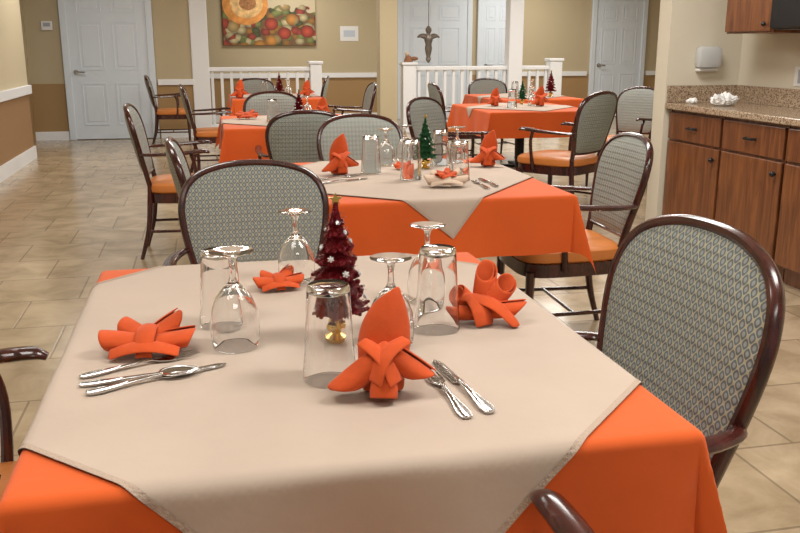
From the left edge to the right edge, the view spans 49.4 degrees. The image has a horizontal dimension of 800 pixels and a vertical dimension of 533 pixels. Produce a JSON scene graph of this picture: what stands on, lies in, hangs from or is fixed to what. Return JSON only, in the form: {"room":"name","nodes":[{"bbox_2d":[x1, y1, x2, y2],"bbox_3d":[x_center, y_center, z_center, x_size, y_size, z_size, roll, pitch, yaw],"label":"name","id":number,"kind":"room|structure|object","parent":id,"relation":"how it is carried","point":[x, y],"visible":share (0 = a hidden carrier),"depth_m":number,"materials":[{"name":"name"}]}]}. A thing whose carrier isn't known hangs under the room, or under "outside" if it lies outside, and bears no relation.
{"room":"care facility","nodes":[
{"label":"care facility","id":0,"kind":"room"},
{"bbox_2d":[0,0,33,165],"bbox_3d":[-2.852,-0.915,3.290,0.150,2.700,13.900,-3,15,-12],"label":"wall","id":1,"kind":"structure","parent":0,"point":[16,133],"depth_m":9.25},
{"bbox_2d":[0,85,31,101],"bbox_3d":[-2.764,-0.381,3.461,0.035,0.100,13.930,-3,15,-12],"label":"trim","id":2,"kind":"structure","parent":1,"relation":"attached to","point":[9,94],"depth_m":9.16,"materials":[{"name":"white paint"}]},
{"bbox_2d":[0,146,36,182],"bbox_3d":[-2.771,0.319,3.631,0.020,0.140,13.920,-3,15,-12],"label":"baseboard","id":3,"kind":"structure","parent":1,"relation":"attached to","point":[9,168],"depth_m":9.15,"materials":[{"name":"white paint"}]},
{"bbox_2d":[19,0,35,141],"bbox_3d":[-5.255,-3.031,11.650,0.450,2.700,0.120,-3,15,-12],"label":"wall","id":4,"kind":"structure","parent":0,"point":[20,1],"depth_m":11.75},
{"bbox_2d":[22,0,194,139],"bbox_3d":[-5.318,-3.061,11.771,4.880,2.700,0.150,-3,15,-12],"label":"wall","id":5,"kind":"structure","parent":0,"point":[170,18],"depth_m":12.04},
{"bbox_2d":[35,131,69,140],"bbox_3d":[-4.831,-1.816,12.108,0.440,0.120,0.020,-3,15,-12],"label":"baseboard","id":6,"kind":"structure","parent":5,"relation":"attached to","point":[61,135],"depth_m":12.10,"materials":[{"name":"white paint"}]},
{"bbox_2d":[57,0,159,139],"bbox_3d":[-4.006,-2.853,11.986,1.210,2.190,0.110,-3,15,-12],"label":"door","id":7,"kind":"structure","parent":5,"relation":"in","point":[107,45],"depth_m":12.01,"materials":[{"name":"white paint"}]},
{"bbox_2d":[158,79,193,84],"bbox_3d":[-3.161,-2.603,12.285,0.500,0.080,0.030,-3,15,-12],"label":"trim","id":8,"kind":"structure","parent":5,"relation":"attached to","point":[160,81],"depth_m":12.27,"materials":[{"name":"white paint"}]},
{"bbox_2d":[161,129,193,137],"bbox_3d":[-3.162,-1.906,12.466,0.500,0.120,0.020,-3,15,-12],"label":"baseboard","id":9,"kind":"structure","parent":5,"relation":"attached to","point":[163,135],"depth_m":12.45,"materials":[{"name":"white paint"}]},
{"bbox_2d":[376,0,396,122],"bbox_3d":[-0.194,-3.341,12.877,0.260,2.700,0.260,-3,15,-12],"label":"wall pillar","id":10,"kind":"structure","parent":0,"point":[386,10],"depth_m":12.83,"materials":[{"name":"beige paint"}]},
{"bbox_2d":[0,117,799,532],"bbox_3d":[0.438,-0.503,7.369,16.000,0.100,20.000,-3,15,-12],"label":"floor","id":11,"kind":"structure","parent":0,"point":[75,213],"depth_m":5.02,"materials":[{"name":"tile"}]},
{"bbox_2d":[0,346,48,499],"bbox_3d":[-0.836,0.443,1.473,0.590,0.966,0.592,-4,15,-14],"label":"dining chair","id":12,"kind":"object","parent":11,"relation":"on","point":[22,353],"visible":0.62,"depth_m":1.71,"materials":[{"name":"brown wood"}]},
{"bbox_2d":[123,103,211,259],"bbox_3d":[-1.394,-0.552,5.460,0.590,0.938,0.592,-3,14,-10],"label":"dining chair","id":13,"kind":"object","parent":11,"relation":"on","point":[161,189],"visible":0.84,"depth_m":5.28,"materials":[{"name":"brown wood"}]},
{"bbox_2d":[144,75,190,144],"bbox_3d":[-3.095,-2.104,11.650,0.590,0.910,0.592,-3,15,-12],"label":"dining chair","id":14,"kind":"object","parent":11,"relation":"on","point":[161,113],"visible":0.91,"depth_m":11.47,"materials":[{"name":"brown wood"}]},
{"bbox_2d":[164,137,190,196],"bbox_3d":[-0.684,-0.104,3.747,0.590,0.910,0.592,-3,15,-12],"label":"dining chair","id":15,"kind":"object","parent":11,"relation":"on","point":[177,161],"visible":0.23,"depth_m":3.46,"materials":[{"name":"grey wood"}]},
{"bbox_2d":[179,84,231,172],"bbox_3d":[-1.917,-1.389,8.825,0.590,0.910,0.592,-3,15,-12],"label":"dining chair","id":16,"kind":"object","parent":11,"relation":"on","point":[207,133],"visible":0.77,"depth_m":8.63,"materials":[{"name":"brown wood"}]},
{"bbox_2d":[234,78,275,93],"bbox_3d":[-1.670,-1.736,10.194,0.592,0.910,0.590,-3,15,-12],"label":"dining chair","id":17,"kind":"object","parent":11,"relation":"on","point":[251,85],"visible":0.11,"depth_m":10.33,"materials":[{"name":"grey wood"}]},
{"bbox_2d":[188,0,322,127],"bbox_3d":[-2.051,-3.240,12.499,1.865,2.690,0.240,-3,15,-12],"label":"railing","id":18,"kind":"object","parent":11,"relation":"on","point":[201,70],"visible":0.56,"depth_m":12.42,"materials":[{"name":"white paint"}]},
{"bbox_2d":[162,159,353,265],"bbox_3d":[-0.431,0.152,2.735,0.592,0.910,0.590,-3,15,-12],"label":"dining chair","id":19,"kind":"object","parent":11,"relation":"on","point":[236,202],"visible":0.35,"depth_m":2.87,"materials":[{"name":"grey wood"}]},
{"bbox_2d":[243,91,295,114],"bbox_3d":[-1.026,-0.977,7.195,0.592,0.910,0.590,-3,15,-12],"label":"dining chair","id":20,"kind":"object","parent":11,"relation":"on","point":[257,101],"visible":0.24,"depth_m":7.32,"materials":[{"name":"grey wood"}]},
{"bbox_2d":[255,110,337,162],"bbox_3d":[-0.611,-0.552,5.515,0.592,0.910,0.590,-3,15,-12],"label":"dining chair","id":21,"kind":"object","parent":11,"relation":"on","point":[290,136],"visible":0.3,"depth_m":5.18,"materials":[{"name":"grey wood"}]},
{"bbox_2d":[320,76,328,97],"bbox_3d":[-1.201,-2.004,11.254,0.590,0.910,0.592,-1,14,-2],"label":"dining chair","id":22,"kind":"object","parent":11,"relation":"on","point":[326,81],"visible":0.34,"depth_m":11.00,"materials":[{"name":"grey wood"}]},
{"bbox_2d":[328,82,376,114],"bbox_3d":[-0.541,-1.489,9.220,0.590,0.910,0.592,-3,15,-12],"label":"dining chair","id":23,"kind":"object","parent":11,"relation":"on","point":[371,89],"visible":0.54,"depth_m":9.12,"materials":[{"name":"brown wood"}]},
{"bbox_2d":[316,113,402,160],"bbox_3d":[-0.172,-0.350,4.717,0.592,0.910,0.590,-3,15,-12],"label":"dining chair","id":24,"kind":"object","parent":11,"relation":"on","point":[354,126],"visible":0.18,"depth_m":4.85,"materials":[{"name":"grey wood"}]},
{"bbox_2d":[406,97,495,162],"bbox_3d":[0.379,-0.781,6.423,0.590,0.910,0.592,10,17,34],"label":"dining chair","id":25,"kind":"object","parent":11,"relation":"on","point":[416,108],"visible":0.35,"depth_m":6.48,"materials":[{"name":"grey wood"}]},
{"bbox_2d":[428,82,480,157],"bbox_3d":[0.595,-1.488,9.216,0.590,0.910,0.592,-3,15,-12],"label":"dining chair","id":26,"kind":"object","parent":11,"relation":"on","point":[434,91],"visible":0.32,"depth_m":9.02,"materials":[{"name":"brown wood"}]},
{"bbox_2d":[399,0,563,132],"bbox_3d":[1.261,-3.420,13.211,2.570,2.690,0.240,-3,15,-12],"label":"railing","id":27,"kind":"object","parent":11,"relation":"on","point":[512,69],"visible":0.65,"depth_m":13.23,"materials":[{"name":"white paint"}]},
{"bbox_2d":[468,78,515,158],"bbox_3d":[1.090,-1.740,10.212,0.592,0.910,0.590,-3,15,-12],"label":"dining chair","id":28,"kind":"object","parent":11,"relation":"on","point":[481,85],"visible":0.33,"depth_m":10.34,"materials":[{"name":"brown wood"}]},
{"bbox_2d":[501,160,514,166],"bbox_3d":[1.304,-1.451,9.387,0.899,0.748,1.084,-3,15,-12],"label":"dining table","id":29,"kind":"object","parent":11,"relation":"on","point":[511,163],"visible":0.12,"depth_m":9.42,"materials":[{"name":"black metal"}]},
{"bbox_2d":[462,93,583,107],"bbox_3d":[1.304,-1.677,9.330,1.063,0.289,1.248,-3,15,-12],"label":"tablecloth","id":30,"kind":"object","parent":29,"relation":"on","point":[468,98],"visible":0.16,"depth_m":8.91,"materials":[{"name":"orange fabric"}]},
{"bbox_2d":[477,93,561,103],"bbox_3d":[1.304,-1.777,9.305,0.792,0.093,0.792,9,17,31],"label":"topper","id":31,"kind":"object","parent":30,"relation":"on","point":[503,95],"visible":0.35,"depth_m":9.20,"materials":[{"name":"beige fabric"}]},
{"bbox_2d":[545,70,556,96],"bbox_3d":[1.583,-1.922,9.121,0.126,0.276,0.118,-3,15,-12],"label":"tree","id":32,"kind":"object","parent":31,"relation":"on","point":[550,84],"visible":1,"depth_m":9.10,"materials":[{"name":"red plastic"}]},
{"bbox_2d":[515,138,523,172],"bbox_3d":[1.065,-1.036,7.747,0.899,0.748,1.084,-3,15,-12],"label":"dining table","id":33,"kind":"object","parent":11,"relation":"on","point":[519,145],"visible":0.14,"depth_m":7.71,"materials":[{"name":"black metal"}]},
{"bbox_2d":[447,103,577,138],"bbox_3d":[1.065,-1.262,7.690,1.063,0.289,1.248,-3,15,-12],"label":"tablecloth","id":34,"kind":"object","parent":33,"relation":"on","point":[506,124],"visible":0.63,"depth_m":7.15,"materials":[{"name":"orange fabric"}]},
{"bbox_2d":[466,103,573,117],"bbox_3d":[1.065,-1.362,7.665,0.792,0.093,0.792,9,17,31],"label":"topper","id":35,"kind":"object","parent":34,"relation":"on","point":[546,107],"visible":0.81,"depth_m":7.54,"materials":[{"name":"beige fabric"}]},
{"bbox_2d":[487,87,503,105],"bbox_3d":[0.839,-1.498,7.669,0.162,0.160,0.097,-3,15,-12],"label":"folded napkin","id":36,"kind":"object","parent":35,"relation":"on","point":[495,100],"visible":1,"depth_m":7.66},
{"bbox_2d":[507,89,516,107],"bbox_3d":[0.969,-1.453,7.514,0.086,0.155,0.086,-3,15,-12],"label":"tumbler","id":37,"kind":"object","parent":35,"relation":"on","point":[512,96],"visible":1,"depth_m":7.49,"materials":[{"name":"clear glass"}]},
{"bbox_2d":[517,80,527,103],"bbox_3d":[1.118,-1.597,7.951,0.102,0.221,0.097,-3,15,-12],"label":"tree","id":38,"kind":"object","parent":35,"relation":"on","point":[522,92],"visible":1,"depth_m":7.94,"materials":[{"name":"green plastic"}]},
{"bbox_2d":[531,85,549,105],"bbox_3d":[1.237,-1.505,7.666,0.179,0.176,0.107,-3,15,-12],"label":"folded napkin","id":39,"kind":"object","parent":35,"relation":"on","point":[540,98],"visible":1,"depth_m":7.66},
{"bbox_2d":[529,488,594,532],"bbox_3d":[-0.017,0.576,0.888,0.592,0.994,0.754,-3,15,-12],"label":"dining chair","id":40,"kind":"object","parent":11,"relation":"on","point":[559,514],"visible":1,"depth_m":1.07,"materials":[{"name":"brown wood"}]},
{"bbox_2d":[515,91,617,194],"bbox_3d":[1.244,-0.837,6.528,0.638,0.966,0.640,13,19,41],"label":"dining chair","id":41,"kind":"object","parent":11,"relation":"on","point":[594,116],"visible":0.88,"depth_m":6.33,"materials":[{"name":"brown wood"}]},
{"bbox_2d":[497,132,653,319],"bbox_3d":[0.752,-0.127,3.837,0.590,0.910,0.592,-3,14,-10],"label":"dining chair","id":42,"kind":"object","parent":11,"relation":"on","point":[623,167],"visible":0.71,"depth_m":3.70,"materials":[{"name":"fabric"}]},
{"bbox_2d":[585,86,653,185],"bbox_3d":[2.072,-1.197,8.067,0.590,0.910,0.592,-13,19,-41],"label":"dining chair","id":43,"kind":"object","parent":11,"relation":"on","point":[634,111],"visible":0.37,"depth_m":8.15,"materials":[{"name":"fabric"}]},
{"bbox_2d":[573,214,785,487],"bbox_3d":[0.306,0.401,1.637,0.591,0.966,0.634,-4,15,-14],"label":"dining chair","id":44,"kind":"object","parent":11,"relation":"on","point":[693,307],"visible":0.51,"depth_m":1.55,"materials":[{"name":"fabric"}]},
{"bbox_2d":[662,110,725,219],"bbox_3d":[2.071,-0.557,5.615,0.530,0.865,0.620,-3,15,-12],"label":"base cabinet","id":45,"kind":"object","parent":11,"relation":"on","point":[694,149],"visible":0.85,"depth_m":5.51,"materials":[{"name":"brown wood"}]},
{"bbox_2d":[715,117,790,281],"bbox_3d":[2.204,-0.410,5.033,0.530,0.865,0.590,-3,15,-12],"label":"base cabinet","id":46,"kind":"object","parent":11,"relation":"on","point":[753,155],"visible":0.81,"depth_m":4.90,"materials":[{"name":"brown wood"}]},
{"bbox_2d":[774,126,799,288],"bbox_3d":[2.334,-0.266,4.465,0.530,0.865,0.590,-3,15,-12],"label":"base cabinet","id":47,"kind":"object","parent":11,"relation":"on","point":[787,252],"visible":0.86,"depth_m":4.61,"materials":[{"name":"brown wood"}]},
{"bbox_3d":[2.464,-0.122,3.898,0.530,0.865,0.590,-3,15,-12],"label":"base cabinet","id":48,"kind":"object","parent":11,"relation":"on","visible":0},
{"bbox_2d":[665,85,799,126],"bbox_3d":[2.278,-0.829,4.599,0.527,0.150,2.517,-3,15,-12],"label":"countertop","id":49,"kind":"structure","parent":48,"relation":"on","point":[755,103],"depth_m":5.44,"materials":[{"name":"stone"}]},
{"bbox_2d":[710,91,739,105],"bbox_3d":[2.021,-1.045,5.413,0.184,0.086,0.122,-3,15,-12],"label":"flowers","id":50,"kind":"object","parent":49,"relation":"on","point":[723,99],"visible":1,"depth_m":5.38,"materials":[{"name":"white paper"}]},
{"bbox_3d":[-0.145,0.484,1.738,0.878,0.748,1.084,-3,15,-12],"label":"dining table","id":51,"kind":"object","parent":11,"relation":"on","visible":0},
{"bbox_2d":[0,252,726,532],"bbox_3d":[-0.145,0.258,1.680,1.042,0.289,1.248,-3,15,-12],"label":"tablecloth","id":52,"kind":"object","parent":51,"relation":"on","point":[644,468],"visible":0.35,"depth_m":1.19,"materials":[{"name":"orange fabric"}]},
{"bbox_2d":[18,253,641,532],"bbox_3d":[-0.135,0.314,1.705,1.042,0.418,1.224,-3,15,-12],"label":"topper","id":53,"kind":"object","parent":52,"relation":"on","point":[245,444],"visible":0.68,"depth_m":1.23,"materials":[{"name":"beige fabric"}]},
{"bbox_2d":[79,365,198,386],"bbox_3d":[-0.412,0.174,1.381,0.184,0.009,0.043,-5,15,-18],"label":"spoon","id":54,"kind":"object","parent":53,"relation":"on","point":[167,370],"visible":1,"depth_m":1.38,"materials":[{"name":"silver metal"}]},
{"bbox_2d":[155,365,198,375],"bbox_3d":[-0.357,0.169,1.398,0.069,0.009,0.043,-5,15,-18],"label":"bowl","id":55,"kind":"object","parent":54,"relation":"on","point":[167,370],"depth_m":1.41,"materials":[{"name":"silver metal"}]},
{"bbox_2d":[79,348,199,377],"bbox_3d":[-0.429,0.159,1.441,0.198,0.007,0.026,-10,17,-34],"label":"fork","id":56,"kind":"object","parent":53,"relation":"on","point":[185,354],"visible":0.96,"depth_m":1.44,"materials":[{"name":"silver metal"}]},
{"bbox_2d":[98,308,195,359],"bbox_3d":[-0.434,0.115,1.497,0.162,0.059,0.111,-3,14,-11],"label":"folded napkin","id":57,"kind":"object","parent":53,"relation":"on","point":[165,335],"visible":1,"depth_m":1.48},
{"bbox_2d":[85,363,225,395],"bbox_3d":[-0.383,0.174,1.381,0.228,0.009,0.021,-10,17,-34],"label":"table knife","id":58,"kind":"object","parent":53,"relation":"on","point":[101,389],"visible":1,"depth_m":1.36,"materials":[{"name":"silver metal"}]},
{"bbox_2d":[199,247,238,329],"bbox_3d":[-0.339,0.040,1.639,0.083,0.144,0.083,-3,15,-12],"label":"tumbler","id":59,"kind":"object","parent":53,"relation":"on","point":[214,270],"visible":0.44,"depth_m":1.60,"materials":[{"name":"clear glass"}]},
{"bbox_2d":[209,246,259,352],"bbox_3d":[-0.289,0.057,1.514,0.087,0.173,0.087,-3,15,-12],"label":"goblet","id":60,"kind":"object","parent":53,"relation":"on","point":[234,324],"visible":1,"depth_m":1.49,"materials":[{"name":"clear glass"}]},
{"bbox_2d":[253,268,303,291],"bbox_3d":[-0.265,0.024,1.896,0.113,0.041,0.077,-6,15,-23],"label":"folded napkin","id":61,"kind":"object","parent":53,"relation":"on","point":[267,280],"visible":1,"depth_m":1.88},
{"bbox_2d":[278,208,314,284],"bbox_3d":[-0.232,-0.045,1.940,0.083,0.160,0.083,-3,15,-12],"label":"goblet","id":62,"kind":"object","parent":53,"relation":"on","point":[296,255],"visible":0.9,"depth_m":1.92,"materials":[{"name":"clear glass"}]},
{"bbox_2d":[303,279,355,387],"bbox_3d":[-0.112,0.103,1.368,0.086,0.155,0.086,-3,15,-12],"label":"tumbler","id":63,"kind":"object","parent":53,"relation":"on","point":[329,349],"visible":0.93,"depth_m":1.34,"materials":[{"name":"clear glass"}]},
{"bbox_2d":[305,193,369,321],"bbox_3d":[-0.112,0.000,1.549,0.116,0.265,0.113,1,14,5],"label":"tree","id":64,"kind":"object","parent":53,"relation":"on","point":[336,262],"visible":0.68,"depth_m":1.53,"materials":[{"name":"red plastic"}]},
{"bbox_2d":[327,287,436,398],"bbox_3d":[-0.027,0.114,1.301,0.162,0.160,0.097,-1,14,-2],"label":"folded napkin","id":65,"kind":"object","parent":53,"relation":"on","point":[384,361],"visible":1,"depth_m":1.29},
{"bbox_2d":[370,252,414,346],"bbox_3d":[-0.016,0.061,1.520,0.083,0.160,0.083,-3,15,-12],"label":"goblet","id":66,"kind":"object","parent":53,"relation":"on","point":[390,258],"visible":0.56,"depth_m":1.51,"materials":[{"name":"clear glass"}]},
{"bbox_2d":[407,221,444,303],"bbox_3d":[0.056,-0.008,1.794,0.083,0.160,0.083,-3,15,-12],"label":"goblet","id":67,"kind":"object","parent":53,"relation":"on","point":[427,226],"visible":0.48,"depth_m":1.78,"materials":[{"name":"clear glass"}]},
{"bbox_2d":[414,244,459,334],"bbox_3d":[0.069,0.040,1.614,0.086,0.155,0.086,-3,15,-12],"label":"tumbler","id":68,"kind":"object","parent":53,"relation":"on","point":[437,302],"visible":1,"depth_m":1.58,"materials":[{"name":"clear glass"}]},
{"bbox_2d":[427,366,472,418],"bbox_3d":[0.070,0.188,1.326,0.026,0.007,0.198,-4,15,-15],"label":"fork","id":69,"kind":"object","parent":53,"relation":"on","point":[459,407],"visible":0.84,"depth_m":1.29,"materials":[{"name":"silver metal"}]},
{"bbox_2d":[433,359,494,413],"bbox_3d":[0.094,0.180,1.354,0.021,0.009,0.228,-5,15,-18],"label":"table knife","id":70,"kind":"object","parent":53,"relation":"on","point":[481,403],"visible":1,"depth_m":1.32,"materials":[{"name":"silver metal"}]},
{"bbox_2d":[458,259,526,326],"bbox_3d":[0.164,0.050,1.659,0.153,0.110,0.092,0,14,1],"label":"folded napkin","id":71,"kind":"object","parent":53,"relation":"on","point":[488,301],"visible":0.94,"depth_m":1.65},
{"bbox_3d":[0.058,-0.001,3.655,0.899,0.748,1.084,-3,15,-12],"label":"dining table","id":72,"kind":"object","parent":11,"relation":"on","visible":0},
{"bbox_2d":[294,158,594,269],"bbox_3d":[0.058,-0.227,3.598,1.063,0.289,1.248,-3,15,-12],"label":"tablecloth","id":73,"kind":"object","parent":72,"relation":"on","point":[530,216],"visible":0.44,"depth_m":3.09,"materials":[{"name":"orange fabric"}]},
{"bbox_2d":[300,159,532,238],"bbox_3d":[0.059,-0.210,3.602,0.973,0.334,1.173,-3,15,-12],"label":"topper","id":74,"kind":"object","parent":73,"relation":"on","point":[452,206],"visible":0.57,"depth_m":3.22,"materials":[{"name":"beige fabric"}]},
{"bbox_2d":[322,133,358,174],"bbox_3d":[-0.248,-0.462,3.568,0.166,0.163,0.099,-6,15,-22],"label":"folded napkin","id":75,"kind":"object","parent":74,"relation":"on","point":[339,160],"visible":1,"depth_m":3.56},
{"bbox_2d":[361,135,380,173],"bbox_3d":[-0.121,-0.465,3.613,0.086,0.155,0.086,-3,15,-12],"label":"tumbler","id":76,"kind":"object","parent":74,"relation":"on","point":[370,161],"visible":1,"depth_m":3.58,"materials":[{"name":"clear glass"}]},
{"bbox_2d":[378,128,394,165],"bbox_3d":[-0.062,-0.530,3.857,0.083,0.160,0.083,-3,15,-12],"label":"goblet","id":77,"kind":"object","parent":74,"relation":"on","point":[387,153],"visible":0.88,"depth_m":3.83,"materials":[{"name":"clear glass"}]},
{"bbox_2d":[396,125,412,160],"bbox_3d":[0.023,-0.573,4.027,0.083,0.160,0.083,-3,15,-12],"label":"goblet","id":78,"kind":"object","parent":74,"relation":"on","point":[399,146],"visible":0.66,"depth_m":4.01,"materials":[{"name":"clear glass"}]},
{"bbox_2d":[400,139,421,180],"bbox_3d":[0.044,-0.424,3.448,0.086,0.155,0.086,-3,15,-12],"label":"tumbler","id":79,"kind":"object","parent":74,"relation":"on","point":[411,159],"visible":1,"depth_m":3.42,"materials":[{"name":"clear glass"}]},
{"bbox_2d":[417,114,436,168],"bbox_3d":[0.108,-0.541,3.754,0.107,0.232,0.103,-3,15,-12],"label":"tree","id":80,"kind":"object","parent":74,"relation":"on","point":[426,149],"visible":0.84,"depth_m":3.73,"materials":[{"name":"green plastic"}]},
{"bbox_2d":[430,129,449,165],"bbox_3d":[0.178,-0.527,3.857,0.086,0.155,0.086,-3,15,-12],"label":"tumbler","id":81,"kind":"object","parent":74,"relation":"on","point":[440,136],"visible":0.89,"depth_m":3.83,"materials":[{"name":"clear glass"}]},
{"bbox_2d":[424,167,468,186],"bbox_3d":[0.173,-0.339,3.282,0.171,0.062,0.117,-2,14,-9],"label":"folded napkin","id":82,"kind":"object","parent":74,"relation":"on","point":[447,177],"visible":1,"depth_m":3.26,"materials":[{"name":"beige"}]},
{"bbox_2d":[449,140,469,180],"bbox_3d":[0.233,-0.417,3.422,0.086,0.155,0.086,-3,15,-12],"label":"tumbler","id":83,"kind":"object","parent":74,"relation":"on","point":[459,151],"visible":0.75,"depth_m":3.39,"materials":[{"name":"clear glass"}]},
{"bbox_2d":[469,130,504,165],"bbox_3d":[0.384,-0.518,3.811,0.156,0.154,0.093,2,14,7],"label":"folded napkin","id":84,"kind":"object","parent":74,"relation":"on","point":[487,156],"visible":1,"depth_m":3.80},
{"bbox_3d":[-0.800,-0.681,6.343,0.899,0.748,1.084,-3,15,-12],"label":"dining table","id":85,"kind":"object","parent":11,"relation":"on","visible":0},
{"bbox_2d":[214,114,340,162],"bbox_3d":[-0.800,-0.907,6.286,1.063,0.289,1.248,-3,15,-12],"label":"tablecloth","id":86,"kind":"object","parent":85,"relation":"on","point":[237,141],"visible":0.35,"depth_m":5.67,"materials":[{"name":"orange fabric"}]},
{"bbox_2d":[221,115,267,135],"bbox_3d":[-0.800,-0.978,6.268,0.877,0.153,0.877,9,17,31],"label":"topper","id":87,"kind":"object","parent":86,"relation":"on","point":[259,120],"visible":0.27,"depth_m":6.14,"materials":[{"name":"beige fabric"}]},
{"bbox_2d":[235,109,258,118],"bbox_3d":[-1.115,-1.111,6.335,0.171,0.062,0.117,-5,15,-19],"label":"folded napkin","id":88,"kind":"object","parent":87,"relation":"on","point":[250,114],"visible":1,"depth_m":6.31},
{"bbox_2d":[267,99,277,121],"bbox_3d":[-0.896,-1.097,6.110,0.086,0.155,0.086,-3,15,-12],"label":"tumbler","id":89,"kind":"object","parent":87,"relation":"on","point":[272,108],"visible":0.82,"depth_m":6.08,"materials":[{"name":"clear glass"}]},
{"bbox_2d":[293,89,304,110],"bbox_3d":[-0.720,-1.153,6.197,0.097,0.221,0.094,-3,15,-12],"label":"tree","id":90,"kind":"object","parent":87,"relation":"on","point":[298,100],"visible":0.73,"depth_m":6.18,"materials":[{"name":"red plastic"}]},
{"bbox_2d":[317,97,330,111],"bbox_3d":[-0.590,-1.200,6.528,0.146,0.144,0.087,-3,15,-12],"label":"folded napkin","id":91,"kind":"object","parent":87,"relation":"on","point":[321,105],"visible":0.62,"depth_m":6.52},
{"bbox_3d":[-1.335,-1.459,9.416,0.899,0.748,1.084,-3,15,-12],"label":"dining table","id":92,"kind":"object","parent":11,"relation":"on","visible":0},
{"bbox_2d":[226,93,328,115],"bbox_3d":[-1.335,-1.685,9.359,1.063,0.289,1.248,-3,15,-12],"label":"tablecloth","id":93,"kind":"object","parent":92,"relation":"on","point":[236,105],"visible":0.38,"depth_m":8.86,"materials":[{"name":"orange fabric"}]},
{"bbox_2d":[230,79,248,97],"bbox_3d":[-1.641,-1.816,8.877,0.187,0.184,0.112,-3,15,-12],"label":"folded napkin","id":94,"kind":"object","parent":93,"relation":"on","point":[239,92],"visible":1,"depth_m":8.87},
{"bbox_2d":[230,94,320,104],"bbox_3d":[-1.335,-1.755,9.341,0.877,0.153,0.877,9,17,31],"label":"topper","id":95,"kind":"object","parent":93,"relation":"on","point":[246,95],"visible":0.23,"depth_m":9.39,"materials":[{"name":"beige fabric"}]},
{"bbox_2d":[300,80,313,95],"bbox_3d":[-0.991,-1.894,9.218,0.170,0.168,0.102,-3,15,-12],"label":"folded napkin","id":96,"kind":"object","parent":95,"relation":"on","point":[306,91],"visible":1,"depth_m":9.21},
{"bbox_2d":[206,0,660,114],"bbox_3d":[-0.930,-3.940,15.246,15.000,2.700,0.150,-3,15,-12],"label":"wall","id":97,"kind":"structure","parent":0,"point":[552,28],"depth_m":15.33,"materials":[{"name":"paint"}]},
{"bbox_2d":[222,0,315,44],"bbox_3d":[-2.216,-4.271,14.759,1.560,1.000,0.054,-3,15,-12],"label":"wall picture","id":98,"kind":"object","parent":97,"relation":"attached to","point":[245,22],"visible":1,"depth_m":14.77,"materials":[{"name":"paint"}]},
{"bbox_2d":[340,26,357,40],"bbox_3d":[-0.884,-4.054,15.144,0.320,0.250,0.008,-3,15,-12],"label":"wall sign","id":99,"kind":"object","parent":97,"relation":"attached to","point":[347,33],"visible":1,"depth_m":15.14,"materials":[{"name":"white plastic"}]},
{"bbox_2d":[210,71,655,77],"bbox_3d":[-0.520,-3.388,15.385,13.800,0.080,0.030,-3,15,-12],"label":"trim","id":100,"kind":"structure","parent":97,"relation":"attached to","point":[564,73],"depth_m":15.25,"materials":[{"name":"white paint"}]},
{"bbox_2d":[397,0,472,118],"bbox_3d":[0.626,-3.745,15.514,1.370,2.190,0.110,-3,15,-12],"label":"door","id":101,"kind":"structure","parent":97,"relation":"in","point":[452,20],"depth_m":15.46,"materials":[{"name":"white paint"}]},
{"bbox_2d":[476,0,505,80],"bbox_3d":[1.758,-3.807,15.757,0.750,2.190,0.110,-3,15,-12],"label":"door","id":102,"kind":"structure","parent":97,"relation":"in","point":[491,14],"depth_m":15.65,"materials":[{"name":"white paint"}]},
{"bbox_2d":[588,0,648,96],"bbox_3d":[4.077,-3.933,16.256,1.100,2.190,0.110,-3,15,-12],"label":"door","id":103,"kind":"structure","parent":97,"relation":"in","point":[618,27],"depth_m":16.21,"materials":[{"name":"white paint"}]},
{"bbox_2d":[645,0,742,220],"bbox_3d":[1.991,-1.541,5.765,0.530,2.700,0.150,-3,15,-12],"label":"wall","id":104,"kind":"structure","parent":0,"point":[685,26],"depth_m":5.73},
{"bbox_2d":[695,46,721,71],"bbox_3d":[2.020,-1.359,5.697,0.170,0.160,0.080,-3,15,-12],"label":"dispenser","id":105,"kind":"object","parent":104,"relation":"attached to","point":[708,58],"visible":1,"depth_m":5.66,"materials":[{"name":"white plastic"}]},
{"bbox_2d":[738,33,799,88],"bbox_3d":[3.223,-0.563,1.899,0.150,2.700,8.470,-3,15,-12],"label":"wall","id":106,"kind":"structure","parent":0,"point":[766,60],"depth_m":5.49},
{"bbox_2d":[666,85,799,107],"bbox_3d":[2.283,-0.849,4.595,0.517,0.109,2.517,-3,15,-12],"label":"backsplash","id":107,"kind":"structure","parent":106,"relation":"attached to","point":[784,97],"depth_m":5.71,"materials":[{"name":"stone"}]},
{"bbox_2d":[725,0,799,33],"bbox_3d":[2.204,-1.762,5.119,0.361,0.755,0.460,-3,15,-12],"label":"upper cabinet","id":108,"kind":"object","parent":106,"relation":"attached to","point":[742,16],"visible":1,"depth_m":5.14,"materials":[{"name":"brown wood"}]},
{"bbox_2d":[793,66,799,86],"bbox_3d":[2.399,-1.137,5.206,0.011,0.120,0.120,-3,15,-12],"label":"wall outlet","id":109,"kind":"object","parent":106,"relation":"attached to","point":[796,83],"visible":1,"depth_m":5.23,"materials":[{"name":"white plastic"}]},
{"bbox_3d":[0.438,-3.217,6.682,16.000,0.100,20.000,-3,15,-12],"label":"ceiling","id":110,"kind":"structure","parent":0,"visible":0},
{"bbox_2d":[417,0,439,62],"bbox_3d":[0.426,-3.869,12.907,0.350,1.670,0.130,-3,15,-12],"label":"hanging ornament","id":111,"kind":"object","parent":110,"relation":"hanging from","point":[428,37],"visible":1,"depth_m":12.99,"materials":[{"name":"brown metal"}]},
{"bbox_3d":[2.344,-1.852,4.444,0.361,0.450,0.805,-3,15,-12],"label":"upper cabinet","id":112,"kind":"object","parent":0,"visible":0},
{"bbox_2d":[770,0,799,29],"bbox_3d":[2.350,-1.445,4.548,0.350,0.390,0.805,-3,15,-12],"label":"microwave","id":113,"kind":"object","parent":112,"relation":"attached to","point":[785,14],"visible":1,"depth_m":4.79,"materials":[{"name":"black plastic"}]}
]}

